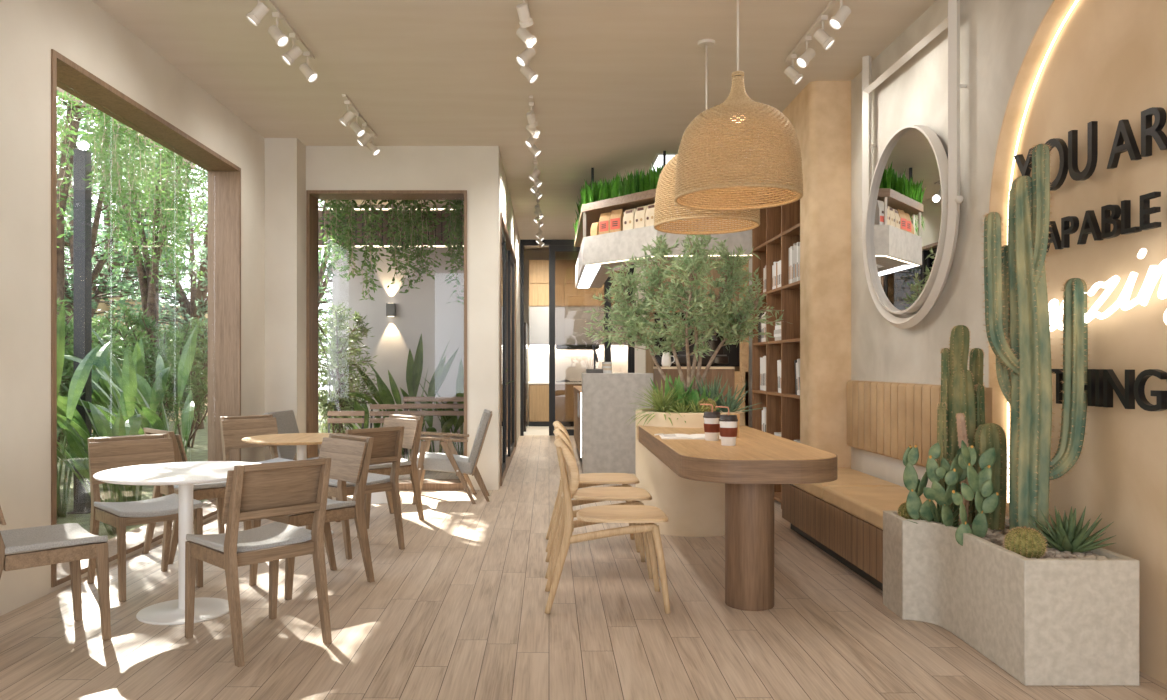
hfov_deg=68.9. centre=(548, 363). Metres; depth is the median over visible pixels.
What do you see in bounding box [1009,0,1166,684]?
wall
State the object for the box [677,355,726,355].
drip tray
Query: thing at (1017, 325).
saguaro cactus
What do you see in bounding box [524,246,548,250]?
ceiling
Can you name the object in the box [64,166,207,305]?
tree
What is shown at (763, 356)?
book
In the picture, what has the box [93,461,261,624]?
pedestal table
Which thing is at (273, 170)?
wall
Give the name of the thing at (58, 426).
plant
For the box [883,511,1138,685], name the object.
concrete planter
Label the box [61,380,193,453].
plant
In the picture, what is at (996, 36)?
wall
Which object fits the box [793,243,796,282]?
book
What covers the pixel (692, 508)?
planter
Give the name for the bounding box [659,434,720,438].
open magazine
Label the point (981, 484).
prickly pear cactus
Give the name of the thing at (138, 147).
hanging vines
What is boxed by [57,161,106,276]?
tree
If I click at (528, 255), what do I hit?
wall
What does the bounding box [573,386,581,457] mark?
base cabinet
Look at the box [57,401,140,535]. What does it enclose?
plant
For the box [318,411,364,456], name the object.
garden bench
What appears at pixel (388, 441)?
cafe chair
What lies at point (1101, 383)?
sign
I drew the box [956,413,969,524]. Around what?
cactus
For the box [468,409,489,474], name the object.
cushion
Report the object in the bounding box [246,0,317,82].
track light
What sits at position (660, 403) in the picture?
spider plant
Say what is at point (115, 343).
shrub
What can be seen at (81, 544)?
cafe chair
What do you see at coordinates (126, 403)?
plant
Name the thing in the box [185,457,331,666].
cafe chair
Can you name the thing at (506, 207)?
wall
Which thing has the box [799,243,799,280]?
book
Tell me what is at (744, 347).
post
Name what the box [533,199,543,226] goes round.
track light
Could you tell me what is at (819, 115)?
wall column
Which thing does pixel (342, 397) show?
shrub
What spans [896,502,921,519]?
barrel cactus
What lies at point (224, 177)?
window
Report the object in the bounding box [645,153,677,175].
ceiling light panel
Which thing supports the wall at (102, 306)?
on the ground at (199, 452)
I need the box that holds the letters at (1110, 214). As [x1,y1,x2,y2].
[1046,192,1160,252]
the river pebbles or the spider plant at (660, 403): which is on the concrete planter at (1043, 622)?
the river pebbles
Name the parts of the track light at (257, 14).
rail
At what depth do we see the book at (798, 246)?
7.25 m
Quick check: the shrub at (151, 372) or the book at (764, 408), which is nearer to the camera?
the book at (764, 408)
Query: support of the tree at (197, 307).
on the ground at (199, 452)
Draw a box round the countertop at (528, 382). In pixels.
[528,382,581,383]
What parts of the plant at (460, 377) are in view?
stem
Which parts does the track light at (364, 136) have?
rail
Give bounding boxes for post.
[67,149,91,513]
[740,259,748,426]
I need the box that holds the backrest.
[847,380,991,466]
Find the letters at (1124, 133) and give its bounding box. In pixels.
[1107,107,1166,168]
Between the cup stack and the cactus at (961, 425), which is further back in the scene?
the cup stack
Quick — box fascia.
[318,209,463,246]
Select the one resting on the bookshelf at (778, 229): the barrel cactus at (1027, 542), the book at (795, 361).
the book at (795, 361)
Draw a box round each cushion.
[262,410,298,459]
[416,452,470,473]
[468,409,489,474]
[791,468,899,499]
[823,486,936,529]
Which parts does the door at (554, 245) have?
sliding sash, sliding sash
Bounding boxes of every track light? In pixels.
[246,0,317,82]
[339,94,379,155]
[516,0,537,82]
[525,95,540,156]
[529,157,542,198]
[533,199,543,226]
[535,225,543,246]
[784,0,850,84]
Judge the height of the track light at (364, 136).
0.233 m
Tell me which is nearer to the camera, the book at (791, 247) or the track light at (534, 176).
the book at (791, 247)
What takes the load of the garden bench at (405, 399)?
on the courtyard
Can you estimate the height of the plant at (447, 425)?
1.066 m
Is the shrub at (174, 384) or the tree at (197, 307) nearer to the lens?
the shrub at (174, 384)
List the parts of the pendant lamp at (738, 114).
cord, lamp shade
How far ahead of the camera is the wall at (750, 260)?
10.21 m
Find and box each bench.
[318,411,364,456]
[370,404,407,459]
[403,397,463,458]
[782,468,936,590]
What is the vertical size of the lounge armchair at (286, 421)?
0.851 m
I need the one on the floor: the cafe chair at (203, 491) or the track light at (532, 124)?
the cafe chair at (203, 491)
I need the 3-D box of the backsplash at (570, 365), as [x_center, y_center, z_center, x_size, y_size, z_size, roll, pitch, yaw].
[1.040,-0.010,18.323,2.920,0.780,0.045,0,0,0]
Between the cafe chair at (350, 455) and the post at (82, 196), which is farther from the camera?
the post at (82, 196)
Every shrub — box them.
[57,298,102,463]
[58,304,132,455]
[92,302,177,431]
[119,318,194,434]
[160,316,207,447]
[318,302,378,432]
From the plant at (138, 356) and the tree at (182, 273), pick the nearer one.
the plant at (138, 356)
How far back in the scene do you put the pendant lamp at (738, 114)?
4.71 m
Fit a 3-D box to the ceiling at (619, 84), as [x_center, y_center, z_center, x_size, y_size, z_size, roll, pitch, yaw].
[-0.155,-2.350,6.250,5.910,0.200,18.500,0,0,0]
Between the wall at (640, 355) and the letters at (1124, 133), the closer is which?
the letters at (1124, 133)
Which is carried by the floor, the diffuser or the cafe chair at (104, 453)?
the cafe chair at (104, 453)
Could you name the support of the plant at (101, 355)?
on the ground at (199, 452)
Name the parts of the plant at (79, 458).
stem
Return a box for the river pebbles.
[957,524,1106,558]
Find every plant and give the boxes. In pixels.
[57,301,98,508]
[57,341,110,518]
[57,345,170,501]
[57,392,84,437]
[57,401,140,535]
[60,337,144,488]
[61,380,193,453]
[64,324,197,495]
[330,399,397,429]
[349,333,458,460]
[397,388,463,452]
[419,359,512,455]
[628,379,693,426]
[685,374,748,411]
[707,376,760,411]
[896,503,974,526]
[1011,506,1115,552]
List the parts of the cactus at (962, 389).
stem, stem, stem, stem, stem, stem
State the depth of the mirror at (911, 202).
5.43 m
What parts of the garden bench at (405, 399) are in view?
leg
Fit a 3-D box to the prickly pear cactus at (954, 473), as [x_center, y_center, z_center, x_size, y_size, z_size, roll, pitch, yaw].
[1.952,0.595,4.155,0.214,0.416,0.107,0,0,0]
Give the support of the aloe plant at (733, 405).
on the planter at (692, 508)
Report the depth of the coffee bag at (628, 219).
9.23 m
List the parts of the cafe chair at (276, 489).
leg, leg, seat, seat frame, backrest, leg, rail, rail, leg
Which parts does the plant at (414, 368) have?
stem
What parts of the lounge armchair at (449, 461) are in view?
leg, leg, armrest, armrest, leg, leg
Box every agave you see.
[650,373,703,410]
[671,381,721,410]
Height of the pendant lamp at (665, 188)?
1.293 m
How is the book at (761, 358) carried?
on the bookshelf at (778, 229)
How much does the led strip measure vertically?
3.035 m
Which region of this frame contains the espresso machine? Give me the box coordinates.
[672,324,728,363]
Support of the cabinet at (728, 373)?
on the floor
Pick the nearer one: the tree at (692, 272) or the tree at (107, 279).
the tree at (692, 272)
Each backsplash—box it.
[529,345,627,381]
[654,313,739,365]
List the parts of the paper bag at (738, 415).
lid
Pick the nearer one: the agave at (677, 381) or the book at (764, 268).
the agave at (677, 381)
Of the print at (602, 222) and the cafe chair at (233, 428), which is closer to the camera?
the cafe chair at (233, 428)
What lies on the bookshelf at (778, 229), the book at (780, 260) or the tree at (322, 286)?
the book at (780, 260)
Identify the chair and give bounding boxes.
[0,506,110,640]
[87,434,202,601]
[142,428,250,564]
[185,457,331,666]
[220,414,294,462]
[249,433,374,599]
[306,426,404,559]
[335,414,423,528]
[544,438,670,613]
[545,428,652,578]
[546,421,639,552]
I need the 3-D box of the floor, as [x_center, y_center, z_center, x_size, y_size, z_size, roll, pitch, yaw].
[-0.155,1.360,7.800,5.910,0.120,21.600,0,0,0]
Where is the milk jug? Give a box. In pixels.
[661,352,674,366]
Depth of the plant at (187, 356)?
9.11 m
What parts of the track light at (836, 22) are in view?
rail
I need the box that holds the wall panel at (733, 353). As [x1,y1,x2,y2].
[646,259,739,407]
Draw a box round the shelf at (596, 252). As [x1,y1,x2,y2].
[574,151,751,287]
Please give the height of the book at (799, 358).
0.317 m
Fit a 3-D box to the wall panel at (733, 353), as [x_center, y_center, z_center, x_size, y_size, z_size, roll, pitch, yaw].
[1.810,-0.475,10.405,1.220,3.550,0.310,0,0,0]
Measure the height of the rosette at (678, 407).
0.189 m
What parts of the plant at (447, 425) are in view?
stem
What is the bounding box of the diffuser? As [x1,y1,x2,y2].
[655,155,674,169]
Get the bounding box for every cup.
[700,404,719,440]
[715,406,737,445]
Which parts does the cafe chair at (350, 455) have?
leg, leg, seat frame, seat, leg, backrest, rail, leg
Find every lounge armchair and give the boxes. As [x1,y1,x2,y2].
[262,410,331,498]
[412,409,491,504]
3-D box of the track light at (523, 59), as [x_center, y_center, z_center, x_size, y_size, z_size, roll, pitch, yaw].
[-0.150,-2.134,5.600,0.150,0.232,1.300,0,0,0]
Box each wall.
[0,0,305,615]
[92,293,207,432]
[306,146,499,489]
[332,205,463,455]
[500,154,519,444]
[524,251,578,423]
[635,263,645,372]
[749,259,751,427]
[851,0,1052,487]
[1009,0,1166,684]
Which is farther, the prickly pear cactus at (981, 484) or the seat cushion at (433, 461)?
the seat cushion at (433, 461)
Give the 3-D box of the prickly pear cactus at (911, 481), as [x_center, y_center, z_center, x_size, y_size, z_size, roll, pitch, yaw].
[1.875,0.599,4.306,0.134,0.381,0.100,0,0,-23]
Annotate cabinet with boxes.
[529,260,627,305]
[529,306,627,346]
[529,384,581,425]
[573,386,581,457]
[653,367,748,425]
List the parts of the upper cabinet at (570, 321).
door, kitchen led strip, door, door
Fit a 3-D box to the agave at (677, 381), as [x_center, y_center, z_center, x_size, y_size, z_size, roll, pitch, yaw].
[0.990,0.240,6.816,0.366,0.337,0.413,0,0,-45]
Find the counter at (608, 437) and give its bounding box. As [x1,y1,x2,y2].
[582,373,652,472]
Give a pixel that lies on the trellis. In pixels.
(60, 89)
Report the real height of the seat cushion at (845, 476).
0.100 m
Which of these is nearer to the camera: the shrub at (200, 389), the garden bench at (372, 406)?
the garden bench at (372, 406)
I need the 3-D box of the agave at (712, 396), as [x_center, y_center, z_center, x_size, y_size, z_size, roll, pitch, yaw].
[1.286,0.232,6.739,0.453,0.344,0.523,0,0,-41]
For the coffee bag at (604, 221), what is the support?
on the shelf at (596, 252)
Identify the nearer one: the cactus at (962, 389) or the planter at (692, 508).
the cactus at (962, 389)
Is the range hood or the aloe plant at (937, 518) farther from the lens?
the range hood
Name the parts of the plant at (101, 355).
stem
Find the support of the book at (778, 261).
on the bookshelf at (778, 229)
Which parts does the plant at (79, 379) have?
stem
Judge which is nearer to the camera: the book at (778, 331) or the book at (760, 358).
the book at (778, 331)
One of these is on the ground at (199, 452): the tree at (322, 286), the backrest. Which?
the tree at (322, 286)
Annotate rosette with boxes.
[663,399,696,422]
[680,400,706,412]
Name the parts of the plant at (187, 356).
stem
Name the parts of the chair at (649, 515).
leg, leg, frame, rail, rail, seat, leg, leg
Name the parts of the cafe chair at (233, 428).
leg, rail, backrest, leg, seat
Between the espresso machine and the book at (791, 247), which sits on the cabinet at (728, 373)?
the espresso machine
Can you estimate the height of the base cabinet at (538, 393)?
0.880 m
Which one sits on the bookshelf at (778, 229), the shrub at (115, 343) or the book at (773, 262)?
the book at (773, 262)
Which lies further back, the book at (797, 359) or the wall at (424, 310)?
the wall at (424, 310)
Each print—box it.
[599,221,607,231]
[610,218,619,229]
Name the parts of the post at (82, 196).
plate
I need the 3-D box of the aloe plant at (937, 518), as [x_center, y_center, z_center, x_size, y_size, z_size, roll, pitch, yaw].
[1.990,0.745,4.295,0.386,0.178,0.342,0,0,0]
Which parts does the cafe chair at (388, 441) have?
leg, seat, seat frame, backrest, rail, rail, leg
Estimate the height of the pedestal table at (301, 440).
0.742 m
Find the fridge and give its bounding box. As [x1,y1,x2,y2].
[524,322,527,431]
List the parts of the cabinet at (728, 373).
panel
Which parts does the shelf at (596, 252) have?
post, light panel, hanging rod, hanging rod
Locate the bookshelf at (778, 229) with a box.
[752,177,799,508]
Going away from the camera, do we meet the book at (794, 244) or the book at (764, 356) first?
the book at (794, 244)
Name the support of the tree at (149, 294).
on the ground at (199, 452)
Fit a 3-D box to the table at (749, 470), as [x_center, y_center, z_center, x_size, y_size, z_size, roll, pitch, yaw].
[1.115,0.890,5.512,0.838,0.820,2.492,0,0,0]
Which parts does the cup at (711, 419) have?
lid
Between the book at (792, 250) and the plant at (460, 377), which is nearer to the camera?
the book at (792, 250)
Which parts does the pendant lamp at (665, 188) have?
cord, lamp shade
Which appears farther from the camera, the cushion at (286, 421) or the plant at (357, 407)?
the plant at (357, 407)
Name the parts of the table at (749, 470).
leg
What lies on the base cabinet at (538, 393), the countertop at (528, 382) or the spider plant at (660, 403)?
the countertop at (528, 382)
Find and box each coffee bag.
[590,222,598,235]
[599,212,610,234]
[610,209,623,232]
[623,208,635,229]
[634,206,646,228]
[645,204,654,226]
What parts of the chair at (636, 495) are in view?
leg, leg, frame, rail, rail, seat, leg, leg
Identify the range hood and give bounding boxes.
[556,345,599,349]
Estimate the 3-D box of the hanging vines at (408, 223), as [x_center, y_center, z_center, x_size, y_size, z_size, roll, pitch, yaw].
[-1.636,-1.464,10.188,2.202,1.494,1.329,0,0,5]
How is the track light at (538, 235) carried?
attached to the ceiling at (619, 84)
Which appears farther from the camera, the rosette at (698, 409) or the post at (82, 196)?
the post at (82, 196)
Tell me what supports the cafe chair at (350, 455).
on the floor
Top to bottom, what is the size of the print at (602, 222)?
0.114 m
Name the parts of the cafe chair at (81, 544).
leg, backrest, seat frame, seat, leg, leg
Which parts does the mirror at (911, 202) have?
pivot knob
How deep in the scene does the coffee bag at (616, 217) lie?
9.38 m
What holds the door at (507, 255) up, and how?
in the wall at (506, 207)
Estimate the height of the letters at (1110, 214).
0.146 m
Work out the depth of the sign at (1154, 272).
3.59 m
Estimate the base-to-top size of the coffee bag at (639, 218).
0.250 m
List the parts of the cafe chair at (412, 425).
leg, leg, seat, seat frame, backrest, rail, leg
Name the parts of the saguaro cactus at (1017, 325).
arm, arm, stem, arm, arm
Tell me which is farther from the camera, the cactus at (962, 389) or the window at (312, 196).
the window at (312, 196)
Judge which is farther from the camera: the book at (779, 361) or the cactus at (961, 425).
the book at (779, 361)
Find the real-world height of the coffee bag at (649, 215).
0.255 m
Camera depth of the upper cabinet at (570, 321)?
17.70 m
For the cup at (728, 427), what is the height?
0.230 m
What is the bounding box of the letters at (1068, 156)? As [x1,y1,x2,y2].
[1014,121,1097,190]
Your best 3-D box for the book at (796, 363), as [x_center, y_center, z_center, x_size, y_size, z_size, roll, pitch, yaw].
[2.216,0.128,7.294,0.179,0.283,0.076,0,0,0]
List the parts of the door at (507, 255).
pane, sliding sash, sliding sash, sliding sash, pane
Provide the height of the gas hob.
0.050 m
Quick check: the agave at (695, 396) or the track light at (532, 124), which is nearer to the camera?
the agave at (695, 396)
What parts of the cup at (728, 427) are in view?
lid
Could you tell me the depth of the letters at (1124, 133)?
3.48 m
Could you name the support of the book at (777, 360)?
on the bookshelf at (778, 229)
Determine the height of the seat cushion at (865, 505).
0.100 m
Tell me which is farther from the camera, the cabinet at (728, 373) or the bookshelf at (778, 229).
the cabinet at (728, 373)
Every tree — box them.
[57,97,207,382]
[57,99,112,314]
[57,100,196,412]
[57,112,207,330]
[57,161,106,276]
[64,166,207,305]
[92,152,207,428]
[204,201,331,392]
[584,228,785,395]
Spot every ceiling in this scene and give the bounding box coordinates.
[92,0,936,239]
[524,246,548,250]
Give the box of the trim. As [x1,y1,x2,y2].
[989,0,1075,516]
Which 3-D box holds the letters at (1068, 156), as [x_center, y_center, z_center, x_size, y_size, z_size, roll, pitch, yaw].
[2.440,-0.965,4.120,0.026,0.249,0.640,0,0,0]
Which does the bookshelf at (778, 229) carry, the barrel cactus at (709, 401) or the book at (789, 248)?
the book at (789, 248)
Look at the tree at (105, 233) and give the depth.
20.56 m
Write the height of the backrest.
0.517 m
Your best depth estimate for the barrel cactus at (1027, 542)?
3.57 m
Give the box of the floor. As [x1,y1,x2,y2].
[0,424,1166,699]
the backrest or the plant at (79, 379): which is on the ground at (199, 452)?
the plant at (79, 379)
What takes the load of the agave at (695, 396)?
on the planter at (692, 508)
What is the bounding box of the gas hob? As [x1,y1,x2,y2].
[556,380,581,381]
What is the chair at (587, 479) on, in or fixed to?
on the floor
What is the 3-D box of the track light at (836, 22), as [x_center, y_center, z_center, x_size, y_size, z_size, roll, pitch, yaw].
[1.760,-2.134,5.630,0.150,0.233,1.300,0,0,0]
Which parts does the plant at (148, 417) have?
stem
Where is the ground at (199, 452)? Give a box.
[57,390,331,547]
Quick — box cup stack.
[602,362,611,372]
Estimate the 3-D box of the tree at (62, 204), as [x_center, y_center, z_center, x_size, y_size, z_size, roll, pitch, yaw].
[-5.733,-2.172,9.606,3.016,7.078,2.662,0,0,0]
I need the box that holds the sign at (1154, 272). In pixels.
[1048,248,1166,331]
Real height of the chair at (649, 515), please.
0.897 m
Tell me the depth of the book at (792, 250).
7.43 m
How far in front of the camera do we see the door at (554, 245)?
15.32 m
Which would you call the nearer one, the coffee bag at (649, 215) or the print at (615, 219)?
the coffee bag at (649, 215)
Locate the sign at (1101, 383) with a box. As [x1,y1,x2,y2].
[1051,369,1166,410]
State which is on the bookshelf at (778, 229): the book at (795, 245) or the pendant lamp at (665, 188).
the book at (795, 245)
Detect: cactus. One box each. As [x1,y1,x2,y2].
[699,398,716,412]
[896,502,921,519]
[903,445,935,520]
[923,443,966,525]
[936,325,986,524]
[952,440,998,545]
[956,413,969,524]
[973,423,1007,529]
[981,143,1090,540]
[1002,526,1048,558]
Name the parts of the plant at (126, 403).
stem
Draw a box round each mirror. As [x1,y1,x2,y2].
[861,0,966,328]
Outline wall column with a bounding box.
[751,81,850,467]
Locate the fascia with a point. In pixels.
(440, 229)
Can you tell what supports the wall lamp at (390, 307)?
attached to the wall at (424, 310)
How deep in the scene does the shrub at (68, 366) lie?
8.67 m
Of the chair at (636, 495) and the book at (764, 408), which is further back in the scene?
the book at (764, 408)
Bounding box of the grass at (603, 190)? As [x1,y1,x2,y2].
[572,162,662,254]
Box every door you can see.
[500,212,515,485]
[520,240,634,435]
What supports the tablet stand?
on the counter at (608, 437)
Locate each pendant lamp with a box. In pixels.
[654,39,759,234]
[674,0,802,210]
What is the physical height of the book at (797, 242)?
0.346 m
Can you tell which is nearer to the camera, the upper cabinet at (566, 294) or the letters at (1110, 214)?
the letters at (1110, 214)
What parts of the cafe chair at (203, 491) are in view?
leg, rail, backrest, leg, seat frame, seat, leg, leg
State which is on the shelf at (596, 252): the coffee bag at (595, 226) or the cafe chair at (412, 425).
the coffee bag at (595, 226)
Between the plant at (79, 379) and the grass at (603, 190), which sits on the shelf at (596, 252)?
the grass at (603, 190)
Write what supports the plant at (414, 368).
on the courtyard
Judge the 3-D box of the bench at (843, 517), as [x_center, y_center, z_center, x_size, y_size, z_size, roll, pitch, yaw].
[2.120,1.062,5.685,0.560,0.477,2.130,0,0,0]
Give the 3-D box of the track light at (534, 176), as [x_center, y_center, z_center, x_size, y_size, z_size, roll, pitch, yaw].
[-0.150,-2.134,9.900,0.150,0.233,1.300,0,0,0]
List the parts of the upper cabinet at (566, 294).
door, door, door, door, door, door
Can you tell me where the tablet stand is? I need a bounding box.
[586,345,602,372]
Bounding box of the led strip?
[1007,0,1078,502]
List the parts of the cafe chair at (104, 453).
leg, leg, rail, backrest, seat frame, seat, leg, leg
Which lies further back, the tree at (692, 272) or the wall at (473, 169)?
the wall at (473, 169)
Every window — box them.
[51,49,240,586]
[306,190,466,489]
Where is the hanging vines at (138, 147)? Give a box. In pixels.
[57,88,207,296]
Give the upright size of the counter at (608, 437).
1.190 m
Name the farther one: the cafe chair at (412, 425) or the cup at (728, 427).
the cafe chair at (412, 425)
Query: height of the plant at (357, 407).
0.912 m
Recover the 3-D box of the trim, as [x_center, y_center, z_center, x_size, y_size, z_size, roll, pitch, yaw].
[2.447,-0.280,3.500,0.106,3.160,2.260,0,0,0]
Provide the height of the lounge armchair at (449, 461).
0.851 m
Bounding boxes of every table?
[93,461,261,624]
[242,433,340,534]
[637,425,836,610]
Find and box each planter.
[635,408,743,536]
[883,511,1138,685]
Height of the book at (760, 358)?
0.329 m
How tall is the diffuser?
0.004 m
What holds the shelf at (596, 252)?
hanging from the ceiling at (619, 84)
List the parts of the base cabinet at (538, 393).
door, door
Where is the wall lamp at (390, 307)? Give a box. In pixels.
[386,303,395,316]
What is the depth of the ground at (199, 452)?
9.44 m
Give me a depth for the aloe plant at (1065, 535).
3.70 m
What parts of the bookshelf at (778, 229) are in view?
shelf, shelf, shelf, shelf, shelf, shelf, shelf, shelf, shelf, shelf, shelf, shelf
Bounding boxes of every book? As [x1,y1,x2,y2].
[760,358,760,389]
[761,358,762,389]
[763,268,764,292]
[763,356,763,390]
[763,407,765,431]
[764,356,765,390]
[773,262,774,288]
[774,329,780,333]
[777,261,778,287]
[777,360,778,392]
[778,360,780,392]
[779,260,780,286]
[789,248,789,283]
[790,246,792,283]
[792,250,792,282]
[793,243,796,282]
[794,360,796,394]
[795,245,796,281]
[796,363,797,394]
[797,242,799,280]
[797,359,799,394]
[798,246,798,280]
[798,358,799,390]
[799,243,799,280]
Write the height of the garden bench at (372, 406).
0.820 m
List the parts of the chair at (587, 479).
leg, leg, frame, rail, seat, rail, leg, leg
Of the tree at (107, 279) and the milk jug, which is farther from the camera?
the tree at (107, 279)
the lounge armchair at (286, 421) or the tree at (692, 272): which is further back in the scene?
the lounge armchair at (286, 421)
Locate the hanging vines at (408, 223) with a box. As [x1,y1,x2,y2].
[318,200,463,304]
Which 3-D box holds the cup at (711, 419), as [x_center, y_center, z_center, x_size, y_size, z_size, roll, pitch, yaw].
[1.025,0.364,5.340,0.114,0.230,0.114,0,0,-40]
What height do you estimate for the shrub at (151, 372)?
2.228 m
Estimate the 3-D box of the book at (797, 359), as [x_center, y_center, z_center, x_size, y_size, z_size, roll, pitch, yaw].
[2.227,0.112,7.257,0.200,0.313,0.073,0,0,0]
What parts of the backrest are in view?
channel panel, channel panel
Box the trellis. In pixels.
[57,87,195,169]

